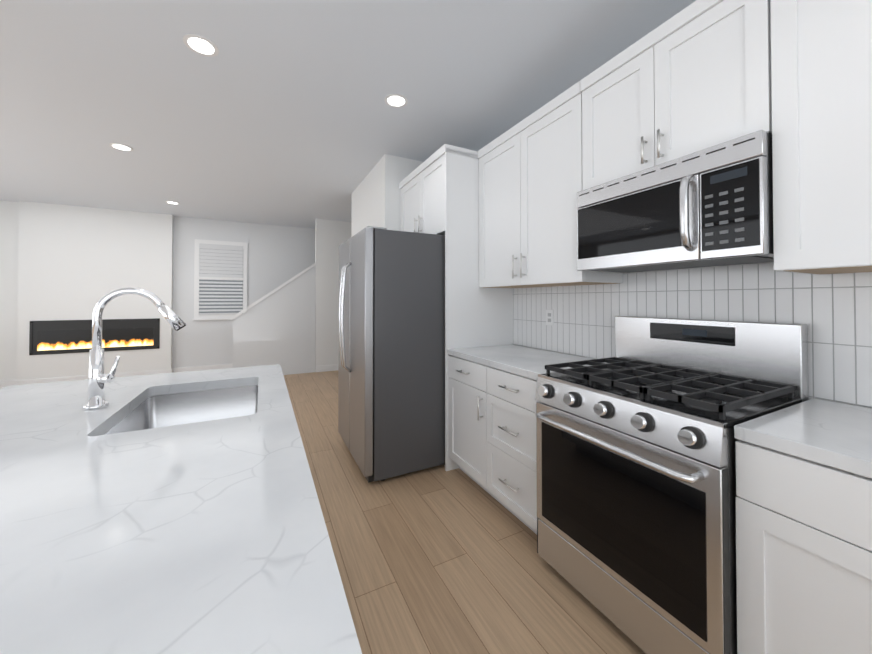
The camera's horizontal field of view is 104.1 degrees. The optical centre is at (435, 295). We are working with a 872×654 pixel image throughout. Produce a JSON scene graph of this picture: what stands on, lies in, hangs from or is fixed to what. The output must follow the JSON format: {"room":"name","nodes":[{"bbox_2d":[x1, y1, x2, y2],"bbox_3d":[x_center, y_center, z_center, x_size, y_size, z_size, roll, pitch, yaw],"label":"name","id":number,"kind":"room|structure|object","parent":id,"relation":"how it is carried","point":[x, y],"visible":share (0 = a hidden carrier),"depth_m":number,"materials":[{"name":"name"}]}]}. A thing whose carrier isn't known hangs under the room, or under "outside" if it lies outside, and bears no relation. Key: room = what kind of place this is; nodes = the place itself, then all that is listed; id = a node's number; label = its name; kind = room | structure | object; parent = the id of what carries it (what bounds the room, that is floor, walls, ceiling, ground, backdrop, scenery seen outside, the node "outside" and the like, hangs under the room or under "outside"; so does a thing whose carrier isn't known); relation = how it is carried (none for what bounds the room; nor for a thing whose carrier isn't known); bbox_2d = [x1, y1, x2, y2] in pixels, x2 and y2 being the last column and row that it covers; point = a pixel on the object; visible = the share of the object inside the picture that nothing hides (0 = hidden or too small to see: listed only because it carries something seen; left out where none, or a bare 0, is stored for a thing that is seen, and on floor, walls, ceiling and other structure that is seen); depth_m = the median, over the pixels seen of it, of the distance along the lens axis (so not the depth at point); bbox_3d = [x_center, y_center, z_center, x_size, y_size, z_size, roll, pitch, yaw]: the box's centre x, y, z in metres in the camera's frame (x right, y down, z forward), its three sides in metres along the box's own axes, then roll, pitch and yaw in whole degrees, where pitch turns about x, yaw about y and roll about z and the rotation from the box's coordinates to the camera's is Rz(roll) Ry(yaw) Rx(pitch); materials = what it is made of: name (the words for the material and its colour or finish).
{"room":"kitchen","nodes":[
{"label":"kitchen","id":0,"kind":"room"},
{"bbox_2d":[0,200,314,380],"bbox_3d":[-3.881,-0.006,6.229,8.400,2.740,0.220,0,-1,-27],"label":"wall","id":1,"kind":"structure","parent":0,"point":[63,262],"depth_m":5.48,"materials":[{"name":"white paint"}]},
{"bbox_2d":[0,380,12,387],"bbox_3d":[-6.824,1.290,4.688,1.510,0.110,0.014,0,-1,-27],"label":"baseboard","id":2,"kind":"structure","parent":1,"relation":"attached to","point":[4,383],"depth_m":4.96,"materials":[{"name":"white"}]},
{"bbox_2d":[13,368,172,384],"bbox_3d":[-5.308,1.299,5.363,1.833,0.110,0.034,0,-1,-27],"label":"baseboard","id":3,"kind":"structure","parent":1,"relation":"attached to","point":[19,382],"depth_m":5.23,"materials":[{"name":"white wood"}]},
{"bbox_2d":[29,318,159,354],"bbox_3d":[-5.315,0.631,5.357,1.520,0.505,0.011,0,-1,-27],"label":"fireplace","id":4,"kind":"object","parent":1,"relation":"attached to","point":[59,336],"visible":0.79,"depth_m":5.30,"materials":[{"name":"black metal"}]},
{"bbox_2d":[173,364,232,372],"bbox_3d":[-4.143,1.307,6.060,0.905,0.110,0.014,0,-1,-27],"label":"baseboard","id":5,"kind":"structure","parent":1,"relation":"attached to","point":[209,367],"depth_m":6.04,"materials":[{"name":"white wood"}]},
{"bbox_2d":[192,239,247,319],"bbox_3d":[-3.904,-0.279,6.189,0.860,1.435,0.035,0,-1,-27],"label":"window","id":6,"kind":"structure","parent":1,"relation":"in","point":[220,280],"depth_m":6.17,"materials":[{"name":"white"}]},
{"bbox_2d":[315,218,350,371],"bbox_3d":[-0.950,0.000,6.724,2.730,2.740,0.110,0,-1,-27],"label":"wall","id":7,"kind":"structure","parent":0,"point":[331,236],"depth_m":6.15,"materials":[{"name":"white paint"}]},
{"bbox_2d":[316,364,337,371],"bbox_3d":[-0.966,1.314,6.630,2.630,0.110,0.014,0,-1,-27],"label":"baseboard","id":8,"kind":"structure","parent":7,"relation":"attached to","point":[322,368],"depth_m":6.11,"materials":[{"name":"white wood"}]},
{"bbox_2d":[0,0,695,228],"bbox_3d":[-1.667,-1.479,1.921,8.400,0.100,10.100,0,-1,-27],"label":"ceiling","id":9,"kind":"structure","parent":0,"point":[278,112],"depth_m":2.34,"materials":[{"name":"white paint"}]},
{"bbox_2d":[109,143,132,150],"bbox_3d":[-2.990,-1.410,3.232,0.169,0.006,0.169,0,-1,-33],"label":"recessed light","id":10,"kind":"object","parent":9,"relation":"in","point":[118,146],"depth_m":3.23,"materials":[{"name":"white plastic"}]},
{"bbox_2d":[166,201,179,203],"bbox_3d":[-3.937,-1.387,5.083,0.169,0.006,0.169,-1,-1,39],"label":"recessed light","id":11,"kind":"object","parent":9,"relation":"in","point":[170,202],"depth_m":5.06,"materials":[{"name":"white plastic"}]},
{"bbox_2d":[183,34,218,56],"bbox_3d":[-1.341,-1.426,1.941,0.169,0.006,0.169,-1,-1,39],"label":"recessed light","id":12,"kind":"object","parent":9,"relation":"in","point":[201,45],"depth_m":1.93,"materials":[{"name":"white plastic"}]},
{"bbox_2d":[384,94,407,107],"bbox_3d":[-0.290,-1.419,2.479,0.169,0.006,0.169,-1,-1,39],"label":"recessed light","id":13,"kind":"object","parent":9,"relation":"in","point":[393,100],"depth_m":2.47,"materials":[{"name":"white plastic"}]},
{"bbox_2d":[351,154,422,236],"bbox_3d":[-0.422,-0.031,4.211,0.920,2.740,1.425,0,-1,-27],"label":"wall block","id":14,"kind":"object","parent":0,"point":[376,197],"visible":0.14,"depth_m":3.51,"materials":[{"name":"white paint"}]},
{"bbox_2d":[283,370,645,653],"bbox_3d":[-1.667,1.351,1.886,8.400,0.080,10.100,0,-1,-27],"label":"floor","id":15,"kind":"structure","parent":0,"point":[439,559],"depth_m":1.65,"materials":[{"name":"brown wood"}]},
{"bbox_2d":[0,287,361,653],"bbox_3d":[-0.935,0.632,0.851,1.073,1.332,1.945,0,-1,-27],"label":"kitchen island","id":16,"kind":"object","parent":15,"relation":"on","point":[173,513],"visible":1,"depth_m":0.57,"materials":[{"name":"white stone"}]},
{"bbox_2d":[83,287,185,409],"bbox_3d":[-1.077,0.179,1.227,0.284,0.417,0.068,0,-1,-27],"label":"faucet","id":17,"kind":"object","parent":16,"relation":"on","point":[97,379],"depth_m":1.18,"materials":[{"name":"silver metal"}]},
{"bbox_2d":[104,385,257,434],"bbox_3d":[-0.905,0.536,1.280,0.479,0.214,0.674,0,-1,-27],"label":"sink","id":18,"kind":"object","parent":16,"relation":"in","point":[157,409],"depth_m":1.53,"materials":[{"name":"silver metal"}]},
{"bbox_2d":[232,265,315,374],"bbox_3d":[-2.046,0.167,6.632,3.235,2.405,0.928,0,-1,-27],"label":"stairs","id":19,"kind":"structure","parent":15,"relation":"on","point":[277,327],"depth_m":5.81,"materials":[{"name":"white paint"}]},
{"bbox_2d":[231,262,315,319],"bbox_3d":[-2.751,-0.094,5.817,1.296,1.006,0.155,0,-1,-27],"label":"stair handrail","id":20,"kind":"object","parent":19,"relation":"attached to","point":[271,292],"visible":0.86,"depth_m":5.73,"materials":[{"name":"white wood"}]},
{"bbox_2d":[338,226,444,482],"bbox_3d":[-0.348,0.423,2.904,0.934,1.800,0.906,0,-1,-27],"label":"refrigerator","id":21,"kind":"object","parent":15,"relation":"on","point":[391,388],"visible":0.96,"depth_m":2.47,"materials":[{"name":"grey paint"}]},
{"bbox_2d":[399,144,512,470],"bbox_3d":[0.127,0.091,3.139,0.675,2.470,0.978,0,-1,-27],"label":"surround","id":22,"kind":"object","parent":15,"relation":"on","point":[439,191],"visible":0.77,"depth_m":2.67,"materials":[{"name":"white wood"}]},
{"bbox_2d":[448,344,607,533],"bbox_3d":[0.572,0.858,2.256,0.653,0.915,0.978,0,-1,-27],"label":"base cabinet","id":23,"kind":"object","parent":15,"relation":"on","point":[492,401],"visible":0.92,"depth_m":2.07,"materials":[{"name":"painted wood"},{"name":"brushed nickel"}]},
{"bbox_2d":[535,316,808,653],"bbox_3d":[0.922,0.708,1.456,0.729,1.195,0.754,0,-1,-27],"label":"range","id":24,"kind":"object","parent":15,"relation":"on","point":[636,488],"visible":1,"depth_m":1.27,"materials":[{"name":"silver metal"}]},
{"bbox_2d":[734,434,871,653],"bbox_3d":[1.359,0.859,0.762,0.616,0.876,0.863,0,-1,-27],"label":"base cabinet","id":25,"kind":"object","parent":15,"relation":"on","point":[804,525],"depth_m":0.89,"materials":[{"name":"painted wood"},{"name":"brushed nickel"}]},
{"bbox_2d":[734,398,871,473],"bbox_3d":[1.693,0.393,0.108,0.621,0.040,2.342,0,-1,-27],"label":"countertop","id":26,"kind":"structure","parent":25,"relation":"on","point":[833,431],"depth_m":0.97,"materials":[{"name":"white stone"}]},
{"bbox_2d":[514,262,871,407],"bbox_3d":[1.586,-0.069,1.167,0.120,2.740,5.825,0,-1,-27],"label":"wall","id":27,"kind":"structure","parent":0,"point":[710,267],"depth_m":1.60,"materials":[{"name":"white paint"}]},
{"bbox_2d":[478,81,622,287],"bbox_3d":[0.702,-0.611,2.341,0.385,1.086,0.977,0,-1,-27],"label":"upper cabinet","id":28,"kind":"object","parent":27,"relation":"attached to","point":[530,178],"visible":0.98,"depth_m":2.16,"materials":[{"name":"white wood"}]},
{"bbox_2d":[580,0,771,189],"bbox_3d":[1.100,-0.858,1.568,0.385,0.612,0.758,0,-1,-27],"label":"upper cabinet","id":29,"kind":"object","parent":27,"relation":"attached to","point":[695,76],"visible":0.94,"depth_m":1.41,"materials":[{"name":"white wood"}]},
{"bbox_2d":[577,130,773,272],"bbox_3d":[1.062,-0.342,1.541,0.446,0.417,0.755,0,-1,-27],"label":"microwave","id":30,"kind":"object","parent":29,"relation":"attached to","point":[710,206],"visible":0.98,"depth_m":1.32,"materials":[{"name":"silver metal"}]},
{"bbox_2d":[512,263,871,406],"bbox_3d":[1.579,0.148,1.034,0.010,0.573,4.090,0,-1,-27],"label":"tile backsplash","id":31,"kind":"structure","parent":27,"relation":"attached to","point":[833,312],"depth_m":1.52,"materials":[{"name":"white tile"}]},
{"bbox_2d":[546,310,553,325],"bbox_3d":[0.829,0.160,2.479,0.006,0.115,0.075,0,-1,-27],"label":"electrical outlet","id":32,"kind":"object","parent":31,"relation":"attached to","point":[550,317],"visible":1,"depth_m":2.47,"materials":[{"name":"white plastic"}]},
{"bbox_2d":[771,0,871,273],"bbox_3d":[1.480,-0.615,0.864,0.348,1.055,0.823,0,-1,-27],"label":"upper cabinet","id":33,"kind":"object","parent":27,"relation":"attached to","point":[821,62],"visible":1,"depth_m":1.04,"materials":[{"name":"white wood"}]}
]}

